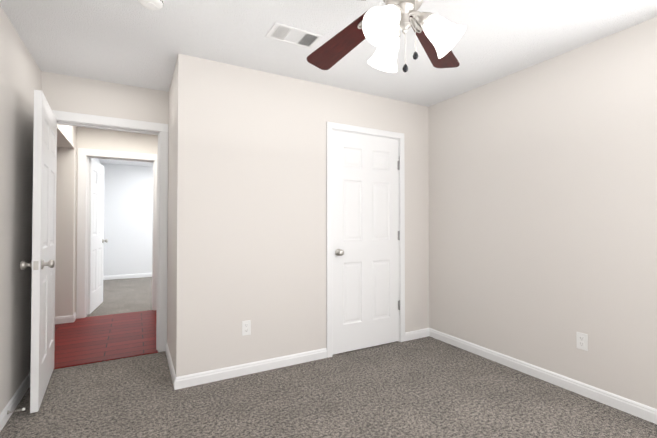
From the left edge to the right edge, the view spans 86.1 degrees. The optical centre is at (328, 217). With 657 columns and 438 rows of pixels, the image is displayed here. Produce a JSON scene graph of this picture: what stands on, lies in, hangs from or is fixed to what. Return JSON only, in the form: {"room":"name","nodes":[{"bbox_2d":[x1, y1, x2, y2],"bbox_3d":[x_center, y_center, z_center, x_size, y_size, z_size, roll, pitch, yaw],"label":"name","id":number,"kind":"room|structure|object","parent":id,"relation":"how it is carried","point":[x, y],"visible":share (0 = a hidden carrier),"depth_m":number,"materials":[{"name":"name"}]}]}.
{"room":"empty bedroom","nodes":[
{"label":"empty bedroom","id":0,"kind":"room"},
{"bbox_2d":[0,5,40,413],"bbox_3d":[-1.369,-0.004,0.949,0.120,2.440,4.290,0,-1,-29],"label":"wall","id":1,"kind":"structure","parent":0,"point":[20,76],"depth_m":2.28,"materials":[{"name":"white paint"}]},
{"bbox_2d":[0,371,30,431],"bbox_3d":[-1.339,1.175,1.016,0.013,0.085,4.170,0,-1,-29],"label":"baseboard","id":2,"kind":"structure","parent":1,"relation":"attached to","point":[14,401],"depth_m":2.26,"materials":[{"name":"white wood"}]},
{"bbox_2d":[7,408,24,413],"bbox_3d":[-1.906,1.182,2.148,0.083,0.022,0.022,0,-1,-29],"label":"door stop","id":3,"kind":"object","parent":2,"relation":"attached to","point":[22,409],"visible":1,"depth_m":2.15,"materials":[{"name":"silver metal"}]},
{"bbox_2d":[55,126,76,316],"bbox_3d":[-3.212,0.045,4.283,0.200,2.440,0.170,0,-1,-29],"label":"wall","id":4,"kind":"structure","parent":0,"point":[65,233],"depth_m":4.22,"materials":[{"name":"white paint"}]},
{"bbox_2d":[55,312,75,323],"bbox_3d":[-2.220,1.218,3.978,4.600,0.085,1.630,0,-1,-29],"label":"baseboard","id":5,"kind":"structure","parent":4,"relation":"attached to","point":[65,319],"depth_m":4.20,"materials":[{"name":"white wood"}]},
{"bbox_2d":[57,124,74,147],"bbox_3d":[-3.463,-1.021,3.231,1.670,0.340,1.460,0,-1,-29],"label":"soffit","id":6,"kind":"structure","parent":0,"point":[65,136],"depth_m":3.90,"materials":[{"name":"white paint"}]},
{"bbox_2d":[54,310,155,365],"bbox_3d":[-2.197,1.290,3.934,4.840,0.060,1.766,0,-1,-29],"label":"floor","id":7,"kind":"structure","parent":0,"point":[93,338],"depth_m":3.67,"materials":[{"name":"red wood"}]},
{"bbox_2d":[41,71,168,123],"bbox_3d":[-0.877,0.037,3.735,3.665,2.440,0.120,0,-1,-29],"label":"wall","id":8,"kind":"structure","parent":0,"point":[68,93],"depth_m":3.08,"materials":[{"name":"white paint"}]},
{"bbox_2d":[20,90,56,412],"bbox_3d":[-2.061,0.213,2.562,0.175,2.030,0.832,1,-1,-32],"label":"bedroom door","id":9,"kind":"structure","parent":8,"relation":"in","point":[42,264],"depth_m":2.31,"materials":[{"name":"white paint"}]},
{"bbox_2d":[54,350,157,368],"bbox_3d":[-1.939,1.242,3.070,0.810,0.011,0.052,0,-1,-29],"label":"trim","id":10,"kind":"structure","parent":8,"relation":"attached to","point":[103,359],"depth_m":3.06,"materials":[{"name":"red wood"}]},
{"bbox_2d":[52,110,167,351],"bbox_3d":[-1.957,0.184,3.130,0.947,2.128,0.137,0,-1,-29],"label":"door frame","id":11,"kind":"structure","parent":8,"relation":"attached to","point":[161,128],"depth_m":3.27,"materials":[{"name":"white wood"}]},
{"bbox_2d":[75,127,157,311],"bbox_3d":[-2.642,0.052,4.762,4.840,2.440,0.120,0,-1,-29],"label":"wall","id":12,"kind":"structure","parent":0,"point":[104,139],"depth_m":4.60,"materials":[{"name":"white paint"}]},
{"bbox_2d":[87,158,107,313],"bbox_3d":[-3.249,0.247,4.915,0.170,2.030,0.790,0,-1,-22],"label":"room door","id":13,"kind":"structure","parent":12,"relation":"in","point":[96,240],"depth_m":4.83,"materials":[{"name":"white paint"}]},
{"bbox_2d":[76,148,157,318],"bbox_3d":[-2.759,0.202,4.685,0.952,2.138,0.137,0,-1,-29],"label":"door frame","id":14,"kind":"structure","parent":12,"relation":"attached to","point":[83,153],"depth_m":4.46,"materials":[{"name":"white wood"}]},
{"bbox_2d":[87,277,151,316],"bbox_3d":[-2.536,1.331,6.712,3.560,0.060,3.430,0,-1,-29],"label":"floor","id":15,"kind":"structure","parent":0,"point":[127,295],"depth_m":5.70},
{"bbox_2d":[101,163,152,275],"bbox_3d":[-3.333,0.102,8.181,3.560,2.440,0.120,0,-1,-29],"label":"wall","id":16,"kind":"structure","parent":0,"point":[128,211],"depth_m":7.57,"materials":[{"name":"white paint"}]},
{"bbox_2d":[103,273,151,279],"bbox_3d":[-3.301,1.279,8.106,3.320,0.085,0.013,0,-1,-29],"label":"baseboard","id":17,"kind":"structure","parent":16,"relation":"attached to","point":[109,277],"depth_m":7.53,"materials":[{"name":"white wood"}]},
{"bbox_2d":[167,61,176,369],"bbox_3d":[-1.284,0.026,3.017,0.120,2.440,0.745,0,-1,-29],"label":"wall","id":18,"kind":"structure","parent":0,"point":[171,219],"depth_m":2.94,"materials":[{"name":"white paint"}]},
{"bbox_2d":[165,343,175,376],"bbox_3d":[-1.316,1.203,2.919,0.013,0.085,0.824,0,-1,-29],"label":"baseboard","id":19,"kind":"structure","parent":18,"relation":"attached to","point":[171,367],"depth_m":2.89,"materials":[{"name":"white wood"}]},
{"bbox_2d":[175,53,428,376],"bbox_3d":[-0.044,0.029,3.205,2.475,2.440,0.120,0,-1,-29],"label":"wall","id":20,"kind":"structure","parent":0,"point":[250,242],"depth_m":2.86,"materials":[{"name":"white paint"}]},
{"bbox_2d":[242,320,250,335],"bbox_3d":[-0.651,0.878,2.787,0.070,0.115,0.007,0,-1,-29],"label":"outlet","id":21,"kind":"object","parent":20,"relation":"attached to","point":[246,327],"visible":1,"depth_m":2.79,"materials":[{"name":"white plastic"}]},
{"bbox_2d":[172,348,326,389],"bbox_3d":[-0.563,1.201,2.828,1.244,0.085,0.013,0,-1,-29],"label":"baseboard","id":22,"kind":"structure","parent":20,"relation":"attached to","point":[180,382],"depth_m":2.77,"materials":[{"name":"white wood"}]},
{"bbox_2d":[326,122,404,357],"bbox_3d":[0.344,0.220,3.415,0.814,2.065,0.120,0,-1,-29],"label":"door frame","id":23,"kind":"structure","parent":20,"relation":"attached to","point":[399,217],"depth_m":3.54,"materials":[{"name":"white wood"}]},
{"bbox_2d":[332,130,399,353],"bbox_3d":[0.369,0.225,3.382,0.796,2.030,0.170,0,-1,-29],"label":"closet door","id":24,"kind":"structure","parent":20,"relation":"in","point":[365,241],"depth_m":3.35,"materials":[{"name":"white paint"}]},
{"bbox_2d":[405,328,427,340],"bbox_3d":[0.906,1.213,3.634,0.311,0.085,0.013,0,-1,-29],"label":"baseboard","id":25,"kind":"structure","parent":20,"relation":"attached to","point":[421,333],"depth_m":3.63,"materials":[{"name":"white wood"}]},
{"bbox_2d":[0,336,656,437],"bbox_3d":[0.184,1.258,1.786,3.665,0.060,4.294,0,-1,-29],"label":"floor","id":26,"kind":"structure","parent":0,"point":[428,387],"depth_m":2.33,"materials":[{"name":"grey carpet"}]},
{"bbox_2d":[0,0,656,166],"bbox_3d":[-1.654,-1.223,3.777,5.605,0.080,9.490,0,-1,-29],"label":"ceiling","id":27,"kind":"structure","parent":0,"point":[136,43],"depth_m":2.35,"materials":[{"name":"white paint"}]},
{"bbox_2d":[138,0,163,9],"bbox_3d":[-0.979,-1.188,1.933,0.136,0.043,0.136,0,-1,-29],"label":"smoke detector","id":28,"kind":"object","parent":27,"relation":"attached to","point":[153,4],"visible":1,"depth_m":1.93,"materials":[{"name":"white plastic"}]},
{"bbox_2d":[265,22,322,48],"bbox_3d":[-0.227,-1.200,2.336,0.335,0.008,0.195,0,-1,-29],"label":"ceiling vent","id":29,"kind":"object","parent":27,"relation":"in","point":[292,35],"visible":1,"depth_m":2.33,"materials":[{"name":"white metal"}]},
{"bbox_2d":[307,0,465,72],"bbox_3d":[0.293,-0.904,1.519,1.267,0.624,1.267,0,-1,-29],"label":"ceiling fan","id":30,"kind":"object","parent":27,"relation":"hanging from","point":[381,27],"visible":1,"depth_m":1.51,"materials":[{"name":"silver metal"}]},
{"bbox_2d":[333,341,397,355],"bbox_3d":[-0.119,1.285,3.573,2.475,0.060,0.869,0,-1,-29],"label":"floor","id":31,"kind":"structure","parent":0,"point":[364,348],"depth_m":3.35,"materials":[{"name":"carpet"}]},
{"bbox_2d":[428,17,656,408],"bbox_3d":[1.710,0.022,2.708,0.120,2.440,4.410,0,-1,-29],"label":"wall","id":32,"kind":"structure","parent":0,"point":[542,213],"depth_m":2.60,"materials":[{"name":"white paint"}]},
{"bbox_2d":[428,328,656,423],"bbox_3d":[1.852,1.193,2.293,0.013,0.085,3.275,0,-1,-29],"label":"baseboard","id":33,"kind":"structure","parent":32,"relation":"attached to","point":[639,410],"depth_m":2.58,"materials":[{"name":"white wood"}]},
{"bbox_2d":[576,332,587,350],"bbox_3d":[1.770,0.866,2.455,0.007,0.115,0.070,0,-1,-29],"label":"outlet","id":34,"kind":"object","parent":32,"relation":"attached to","point":[582,340],"visible":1,"depth_m":2.45,"materials":[{"name":"white plastic"}]}
]}

